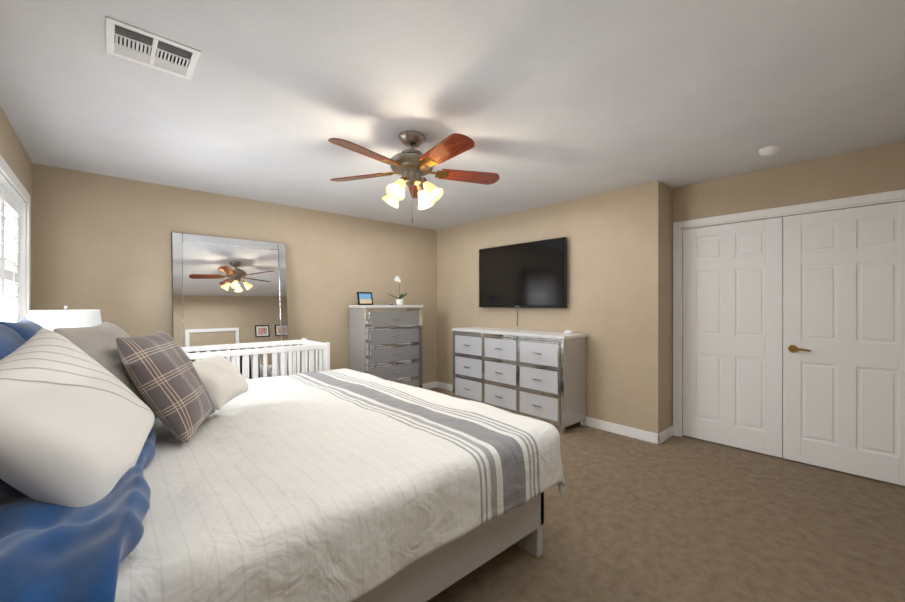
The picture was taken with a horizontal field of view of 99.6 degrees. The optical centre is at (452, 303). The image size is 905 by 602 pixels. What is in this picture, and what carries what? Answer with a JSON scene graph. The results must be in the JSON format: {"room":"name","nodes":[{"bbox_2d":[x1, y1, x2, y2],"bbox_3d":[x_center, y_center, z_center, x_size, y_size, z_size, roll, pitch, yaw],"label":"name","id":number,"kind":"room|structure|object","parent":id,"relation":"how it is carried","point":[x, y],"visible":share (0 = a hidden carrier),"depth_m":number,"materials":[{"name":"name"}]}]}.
{"room":"bedroom","nodes":[
{"label":"bedroom","id":0,"kind":"room"},
{"bbox_2d":[0,105,32,309],"bbox_3d":[-1.754,0.081,1.166,0.120,2.440,5.090,0,0,-42],"label":"wall","id":1,"kind":"structure","parent":0,"point":[14,155],"depth_m":2.57,"materials":[{"name":"paint"}]},
{"bbox_2d":[0,155,30,321],"bbox_3d":[-2.654,-0.190,2.192,0.150,1.280,1.860,0,0,-42],"label":"window","id":2,"kind":"structure","parent":1,"relation":"in","point":[24,249],"depth_m":2.84,"materials":[{"name":"white paint"}]},
{"bbox_2d":[0,183,19,322],"bbox_3d":[-2.663,-0.190,2.184,0.078,1.116,1.696,0,0,-42],"label":"window shutters","id":3,"kind":"object","parent":2,"relation":"attached to","point":[9,244],"visible":0.69,"depth_m":2.62,"materials":[{"name":"white wood"}]},
{"bbox_2d":[32,163,436,383],"bbox_3d":[-1.866,0.079,4.564,4.490,2.440,0.120,0,0,-42],"label":"wall","id":4,"kind":"structure","parent":0,"point":[101,243],"depth_m":3.79,"materials":[{"name":"paint"}]},
{"bbox_2d":[422,381,436,388],"bbox_3d":[-1.810,1.251,4.525,4.220,0.095,0.014,0,0,-42],"label":"baseboard","id":5,"kind":"structure","parent":4,"relation":"attached to","point":[429,385],"depth_m":5.83,"materials":[{"name":"white paint"}]},
{"bbox_2d":[0,0,904,229],"bbox_3d":[0.011,-1.190,2.747,4.860,0.100,5.330,0,0,-42],"label":"ceiling","id":6,"kind":"structure","parent":0,"point":[540,103],"depth_m":2.07,"materials":[{"name":"paint"}]},
{"bbox_2d":[105,16,200,79],"bbox_3d":[-1.348,-1.135,1.724,0.320,0.009,0.290,0,0,-42],"label":"ceiling vent","id":7,"kind":"object","parent":6,"relation":"in","point":[137,45],"visible":1,"depth_m":1.71,"materials":[{"name":"white metal"}]},
{"bbox_2d":[328,131,499,223],"bbox_3d":[-0.271,-0.839,2.566,1.218,0.602,1.206,0,0,-42],"label":"ceiling fan","id":8,"kind":"object","parent":6,"relation":"hanging from","point":[411,166],"visible":1,"depth_m":2.53,"materials":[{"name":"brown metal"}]},
{"bbox_2d":[758,145,782,155],"bbox_3d":[2.341,-1.121,2.815,0.140,0.038,0.140,0,0,-42],"label":"smoke detector","id":9,"kind":"object","parent":6,"relation":"attached to","point":[770,150],"visible":1,"depth_m":2.78,"materials":[{"name":"white plastic"}]},
{"bbox_2d":[437,181,672,433],"bbox_3d":[1.013,0.079,4.903,0.490,2.440,3.220,0,0,-42],"label":"wall","id":10,"kind":"structure","parent":0,"point":[618,310],"depth_m":3.92,"materials":[{"name":"paint"}]},
{"bbox_2d":[479,237,566,325],"bbox_3d":[0.821,-0.226,4.684,0.087,1.011,1.310,0,0,-42],"label":"tv","id":11,"kind":"object","parent":10,"relation":"attached to","point":[533,274],"visible":1,"depth_m":4.56,"materials":[{"name":"black plastic"}]},
{"bbox_2d":[437,381,660,443],"bbox_3d":[0.837,1.251,4.723,0.014,0.095,3.214,0,0,-42],"label":"baseboard","id":12,"kind":"structure","parent":10,"relation":"attached to","point":[656,438],"depth_m":3.80,"materials":[{"name":"white paint"}]},
{"bbox_2d":[661,425,672,442],"bbox_3d":[2.052,1.252,3.663,0.360,0.095,0.014,0,0,-42],"label":"baseboard","id":13,"kind":"structure","parent":10,"relation":"attached to","point":[667,433],"depth_m":3.66,"materials":[{"name":"white paint"}]},
{"bbox_2d":[426,387,904,601],"bbox_3d":[0.011,1.350,2.749,4.860,0.100,5.330,0,0,-42],"label":"floor","id":14,"kind":"structure","parent":0,"point":[673,518],"depth_m":2.16,"materials":[{"name":"carpet"}]},
{"bbox_2d":[171,232,288,378],"bbox_3d":[-2.257,0.305,3.974,1.060,1.994,0.226,0,0,-42],"label":"mirror","id":15,"kind":"object","parent":14,"relation":"on","point":[225,290],"visible":0.56,"depth_m":3.96,"materials":[{"name":"silver mirror"}]},
{"bbox_2d":[181,338,329,378],"bbox_3d":[-1.950,0.844,3.610,1.370,0.912,0.650,0,0,-42],"label":"crib","id":16,"kind":"object","parent":14,"relation":"on","point":[311,346],"visible":0.31,"depth_m":3.67,"materials":[{"name":"white painted wood"}]},
{"bbox_2d":[0,318,564,601],"bbox_3d":[-1.020,0.687,2.142,2.235,1.227,2.698,0,0,-42],"label":"bed","id":17,"kind":"object","parent":14,"relation":"on","point":[159,466],"visible":1,"depth_m":1.31,"materials":[{"name":"grey fabric"}]},
{"bbox_2d":[0,324,25,359],"bbox_3d":[-1.526,0.326,1.351,0.276,0.545,0.640,0,0,-42],"label":"pillow","id":18,"kind":"object","parent":17,"relation":"on","point":[12,346],"depth_m":1.23,"materials":[{"name":"blue fabric"}]},
{"bbox_2d":[0,318,42,340],"bbox_3d":[-1.970,0.326,1.839,0.270,0.545,0.640,0,0,-42],"label":"pillow","id":19,"kind":"object","parent":17,"relation":"on","point":[26,328],"depth_m":1.66,"materials":[{"name":"blue fabric"}]},
{"bbox_2d":[0,411,156,601],"bbox_3d":[-1.543,0.818,1.674,0.745,0.668,2.709,0,0,-42],"label":"duvet","id":20,"kind":"object","parent":17,"relation":"on","point":[90,535],"depth_m":0.91,"materials":[{"name":"fabric"}]},
{"bbox_2d":[53,322,151,409],"bbox_3d":[-1.547,0.316,1.762,0.397,0.480,0.662,0,0,-42],"label":"pillow","id":21,"kind":"object","parent":17,"relation":"on","point":[129,359],"depth_m":1.59,"materials":[{"name":"beige fabric"}]},
{"bbox_2d":[192,354,247,409],"bbox_3d":[-1.309,0.424,2.123,0.413,0.262,0.499,0,0,-42],"label":"pillow","id":22,"kind":"object","parent":17,"relation":"on","point":[218,379],"depth_m":2.00,"materials":[{"name":"beige fabric"}]},
{"bbox_2d":[115,368,564,601],"bbox_3d":[-0.979,0.799,2.207,2.091,0.398,2.479,0,0,-42],"label":"comforter","id":23,"kind":"object","parent":17,"relation":"on","point":[338,485],"depth_m":1.42,"materials":[{"name":"white fabric"}]},
{"bbox_2d":[348,305,422,387],"bbox_3d":[-0.860,0.658,5.061,0.894,1.280,0.454,0,0,-42],"label":"dresser","id":24,"kind":"object","parent":14,"relation":"on","point":[385,342],"visible":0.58,"depth_m":4.87,"materials":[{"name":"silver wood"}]},
{"bbox_2d":[357,292,372,304],"bbox_3d":[-1.134,-0.065,4.916,0.210,0.168,0.091,0,0,-42],"label":"photo frame","id":25,"kind":"object","parent":24,"relation":"on","point":[364,298],"visible":0.94,"depth_m":4.89,"materials":[{"name":"black plastic"}]},
{"bbox_2d":[387,276,406,304],"bbox_3d":[-0.697,-0.184,5.220,0.336,0.404,0.214,0,0,-42],"label":"decor","id":26,"kind":"object","parent":24,"relation":"on","point":[399,300],"visible":1,"depth_m":5.20,"materials":[{"name":"white"}]},
{"bbox_2d":[452,327,586,433],"bbox_3d":[0.699,0.809,4.514,0.474,0.980,1.664,0,0,-42],"label":"dresser","id":27,"kind":"object","parent":14,"relation":"on","point":[539,375],"visible":0.96,"depth_m":4.11,"materials":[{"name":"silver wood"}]},
{"bbox_2d":[564,330,572,333],"bbox_3d":[1.232,0.301,4.052,0.096,0.037,0.096,0,0,-42],"label":"speaker","id":28,"kind":"object","parent":27,"relation":"on","point":[568,331],"visible":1,"depth_m":4.02},
{"bbox_3d":[-2.723,0.980,2.716,0.455,0.640,0.474,0,0,-42],"label":"nightstand","id":29,"kind":"object","parent":14,"relation":"on","visible":0},
{"bbox_2d":[27,304,101,330],"bbox_3d":[-2.726,0.333,2.692,0.424,0.655,0.424,0,0,-42],"label":"table lamp","id":30,"kind":"object","parent":29,"relation":"on","point":[53,319],"visible":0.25,"depth_m":2.57,"materials":[{"name":"white fabric"}]},
{"bbox_2d":[673,141,904,227],"bbox_3d":[2.850,0.080,3.132,0.120,2.440,1.870,0,0,-42],"label":"wall","id":31,"kind":"structure","parent":0,"point":[879,169],"depth_m":3.09,"materials":[{"name":"paint"}]},
{"bbox_2d":[673,189,904,436],"bbox_3d":[2.774,0.249,3.204,0.136,2.102,1.644,0,0,-42],"label":"door frame","id":32,"kind":"structure","parent":31,"relation":"attached to","point":[852,202],"depth_m":3.64,"materials":[{"name":"white paint"}]},
{"bbox_2d":[681,201,904,485],"bbox_3d":[2.744,0.282,3.178,0.093,2.012,1.512,0,0,-42],"label":"closet doors","id":33,"kind":"structure","parent":31,"relation":"in","point":[793,332],"depth_m":3.10,"materials":[{"name":"white paint"}]}
]}

